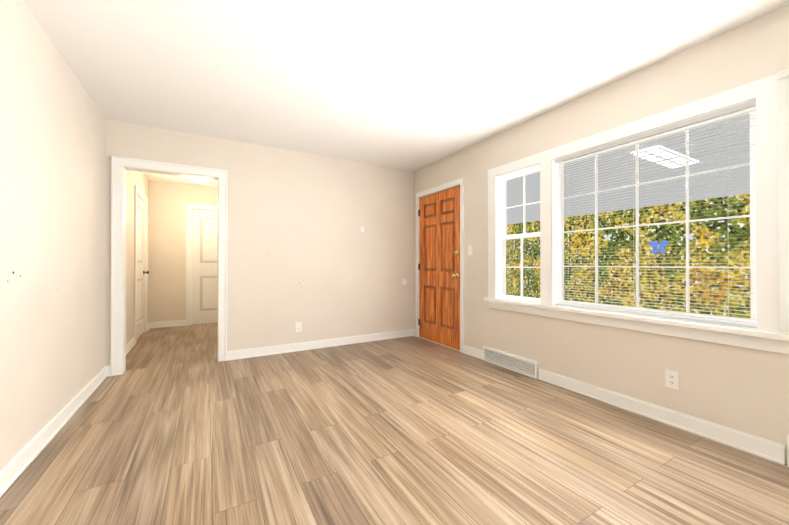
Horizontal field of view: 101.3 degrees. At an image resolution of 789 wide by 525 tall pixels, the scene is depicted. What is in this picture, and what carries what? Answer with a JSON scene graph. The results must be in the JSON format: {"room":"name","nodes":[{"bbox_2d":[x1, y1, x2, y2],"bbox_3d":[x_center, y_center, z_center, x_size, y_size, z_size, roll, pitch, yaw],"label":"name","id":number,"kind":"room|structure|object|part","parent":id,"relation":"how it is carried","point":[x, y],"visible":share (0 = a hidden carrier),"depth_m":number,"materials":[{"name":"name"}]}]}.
{"room":"empty living room","nodes":[
{"label":"empty living room","id":0,"kind":"room"},
{"bbox_2d":[0,0,148,469],"bbox_3d":[-2.034,-0.149,1.730,0.120,2.440,8.490,0,0,-30],"label":"wall","id":1,"kind":"structure","parent":0,"point":[52,194],"depth_m":1.94,"materials":[{"name":"beige paint"}]},
{"bbox_2d":[137,196,143,338],"bbox_3d":[-3.709,0.071,4.682,0.035,2.008,0.800,0,0,-30],"label":"hall door","id":2,"kind":"structure","parent":1,"relation":"in","point":[140,266],"depth_m":4.77,"materials":[{"name":"white paint"}]},
{"bbox_2d":[134,185,147,342],"bbox_3d":[-3.728,0.028,4.671,0.139,2.110,0.980,0,0,-30],"label":"door frame","id":3,"kind":"structure","parent":1,"relation":"attached to","point":[139,193],"depth_m":4.65,"materials":[{"name":"white paint"}]},
{"bbox_2d":[0,320,784,496],"bbox_3d":[-0.470,1.025,2.631,3.495,0.100,8.250,0,0,-30],"label":"baseboard","id":4,"kind":"structure","parent":1,"relation":"attached to","point":[17,464],"depth_m":2.26,"materials":[{"name":"white paint"}]},
{"bbox_2d":[148,180,217,321],"bbox_3d":[-3.378,-0.133,5.787,1.620,2.440,0.120,0,0,-30],"label":"wall","id":5,"kind":"structure","parent":0,"point":[168,201],"depth_m":5.47,"materials":[{"name":"beige paint"}]},
{"bbox_2d":[186,203,217,325],"bbox_3d":[-3.201,0.032,5.880,0.980,2.110,0.139,0,0,-30],"label":"door frame","id":6,"kind":"structure","parent":5,"relation":"attached to","point":[189,207],"depth_m":5.60,"materials":[{"name":"white paint"}]},
{"bbox_2d":[192,209,217,323],"bbox_3d":[-3.190,0.075,5.860,0.800,2.008,0.035,0,0,-30],"label":"hall door","id":7,"kind":"structure","parent":5,"relation":"in","point":[204,258],"depth_m":5.74,"materials":[{"name":"white paint"}]},
{"bbox_2d":[105,119,413,365],"bbox_3d":[-1.254,-0.140,3.990,3.495,2.440,0.120,0,0,-30],"label":"wall","id":8,"kind":"structure","parent":0,"point":[295,218],"depth_m":3.97,"materials":[{"name":"beige paint"}]},
{"bbox_2d":[110,156,226,375],"bbox_3d":[-2.303,0.033,3.382,0.980,2.090,0.169,0,0,-30],"label":"door frame","id":9,"kind":"structure","parent":8,"relation":"attached to","point":[120,166],"depth_m":3.17,"materials":[{"name":"white paint"}]},
{"bbox_2d":[296,322,301,331],"bbox_3d":[-1.172,0.790,3.959,0.070,0.114,0.008,0,0,-30],"label":"electrical outlet plate","id":10,"kind":"object","parent":8,"relation":"attached to","point":[299,324],"depth_m":3.96,"materials":[{"name":"white plastic"}]},
{"bbox_2d":[360,226,406,284],"bbox_3d":[-0.134,-0.080,4.560,0.745,0.815,0.016,0,0,-30],"label":"wall plates","id":11,"kind":"object","parent":8,"relation":"attached to","point":[404,281],"visible":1,"depth_m":4.71,"materials":[{"name":"white plastic"}]},
{"bbox_2d":[0,322,788,524],"bbox_3d":[-0.607,1.126,2.898,4.365,0.100,9.690,0,0,-30],"label":"floor","id":12,"kind":"structure","parent":0,"point":[178,425],"depth_m":1.82,"materials":[{"name":"brown wood"}]},
{"bbox_2d":[23,0,788,186],"bbox_3d":[-0.607,-1.414,2.908,4.365,0.100,9.690,0,0,-30],"label":"ceiling","id":13,"kind":"structure","parent":0,"point":[412,85],"depth_m":2.19,"materials":[{"name":"white paint"}]},
{"bbox_3d":[-3.042,-1.343,5.051,0.300,0.025,0.300,0,0,-30],"label":"hall ceiling light","id":14,"kind":"object","parent":13,"relation":"attached to","visible":0},
{"bbox_2d":[190,177,208,182],"bbox_3d":[-3.042,-1.288,5.051,0.270,0.085,0.270,0,0,-30],"label":"shade","id":15,"kind":"object","parent":14,"relation":"attached to","point":[198,180],"visible":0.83,"depth_m":5.00,"materials":[{"name":"white glass"}]},
{"bbox_2d":[414,4,788,463],"bbox_3d":[1.764,-0.146,2.416,0.150,2.440,5.870,0,0,-30],"label":"wall","id":16,"kind":"structure","parent":0,"point":[744,389],"depth_m":2.31,"materials":[{"name":"beige paint"}]},
{"bbox_2d":[418,186,459,349],"bbox_3d":[0.567,0.069,4.310,0.117,2.008,0.900,0,0,-30],"label":"entry door","id":17,"kind":"structure","parent":16,"relation":"in","point":[439,263],"depth_m":4.28,"materials":[{"name":"brown wood"}]},
{"bbox_3d":[0.358,0.073,4.687,0.014,1.670,0.038,0,0,-30],"label":"entry door hinges","id":18,"kind":"part","parent":17,"relation":"part of","materials":[{"name":"metal"}]},
{"bbox_3d":[0.739,0.023,3.971,0.073,0.356,0.072,0,0,-30],"label":"entry door knob hardware","id":19,"kind":"part","parent":17,"relation":"part of","materials":[{"name":"gold metal"}]},
{"bbox_2d":[416,178,463,352],"bbox_3d":[0.645,0.034,4.350,0.186,2.095,1.014,0,0,-30],"label":"door frame","id":20,"kind":"structure","parent":16,"relation":"attached to","point":[450,185],"depth_m":3.94,"materials":[{"name":"white paint"}]},
{"bbox_2d":[468,245,471,254],"bbox_3d":[0.878,-0.141,3.780,0.016,0.114,0.070,0,0,-30],"label":"switch plate","id":21,"kind":"object","parent":16,"relation":"attached to","point":[469,250],"visible":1,"depth_m":3.77,"materials":[{"name":"white plastic"}]},
{"bbox_2d":[483,346,538,378],"bbox_3d":[1.155,1.000,3.283,0.030,0.155,0.670,0,0,-30],"label":"air vent","id":22,"kind":"object","parent":16,"relation":"in","point":[520,365],"visible":0.98,"depth_m":3.24,"materials":[{"name":"white metal"}]},
{"bbox_2d":[507,114,749,224],"bbox_3d":[3.115,-1.102,3.531,3.298,0.400,11.000,0,0,-30],"label":"soffit","id":23,"kind":"structure","parent":16,"relation":"attached to","point":[534,181],"depth_m":4.43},
{"bbox_2d":[484,74,788,353],"bbox_3d":[1.778,-0.263,2.350,0.217,1.497,2.843,0,0,-30],"label":"window","id":24,"kind":"structure","parent":16,"relation":"in","point":[765,335],"depth_m":2.21,"materials":[{"name":"white paint"}]},
{"bbox_2d":[554,100,756,328],"bbox_3d":[1.740,-0.270,2.359,0.044,1.290,1.229,0,0,-30],"label":"window blind","id":25,"kind":"object","parent":24,"relation":"attached to","point":[726,111],"visible":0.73,"depth_m":2.20,"materials":[{"name":"plastic"}]},
{"bbox_2d":[776,69,788,333],"bbox_3d":[2.187,-0.317,1.438,0.044,1.372,0.635,0,0,-30],"label":"window blind","id":26,"kind":"object","parent":24,"relation":"attached to","point":[784,220],"visible":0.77,"depth_m":1.70,"materials":[{"name":"plastic"}]},
{"bbox_2d":[665,369,678,389],"bbox_3d":[1.831,0.773,2.138,0.009,0.114,0.070,0,0,-30],"label":"electrical outlet plate","id":27,"kind":"object","parent":16,"relation":"attached to","point":[671,379],"depth_m":2.13,"materials":[{"name":"white plastic"}]},
{"bbox_2d":[787,435,788,466],"bbox_3d":[2.123,0.991,1.620,0.022,0.160,0.200,0,0,-30],"label":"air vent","id":28,"kind":"object","parent":16,"relation":"in","point":[788,450],"visible":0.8,"depth_m":1.70,"materials":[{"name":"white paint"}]},
{"label":"outside","id":29,"kind":"structure","parent":0,"visible":0},
{"bbox_2d":[506,193,750,318],"bbox_3d":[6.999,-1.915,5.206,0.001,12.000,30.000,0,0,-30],"label":"hedge","id":30,"kind":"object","parent":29,"point":[700,229],"depth_m":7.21,"materials":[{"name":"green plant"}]}
]}

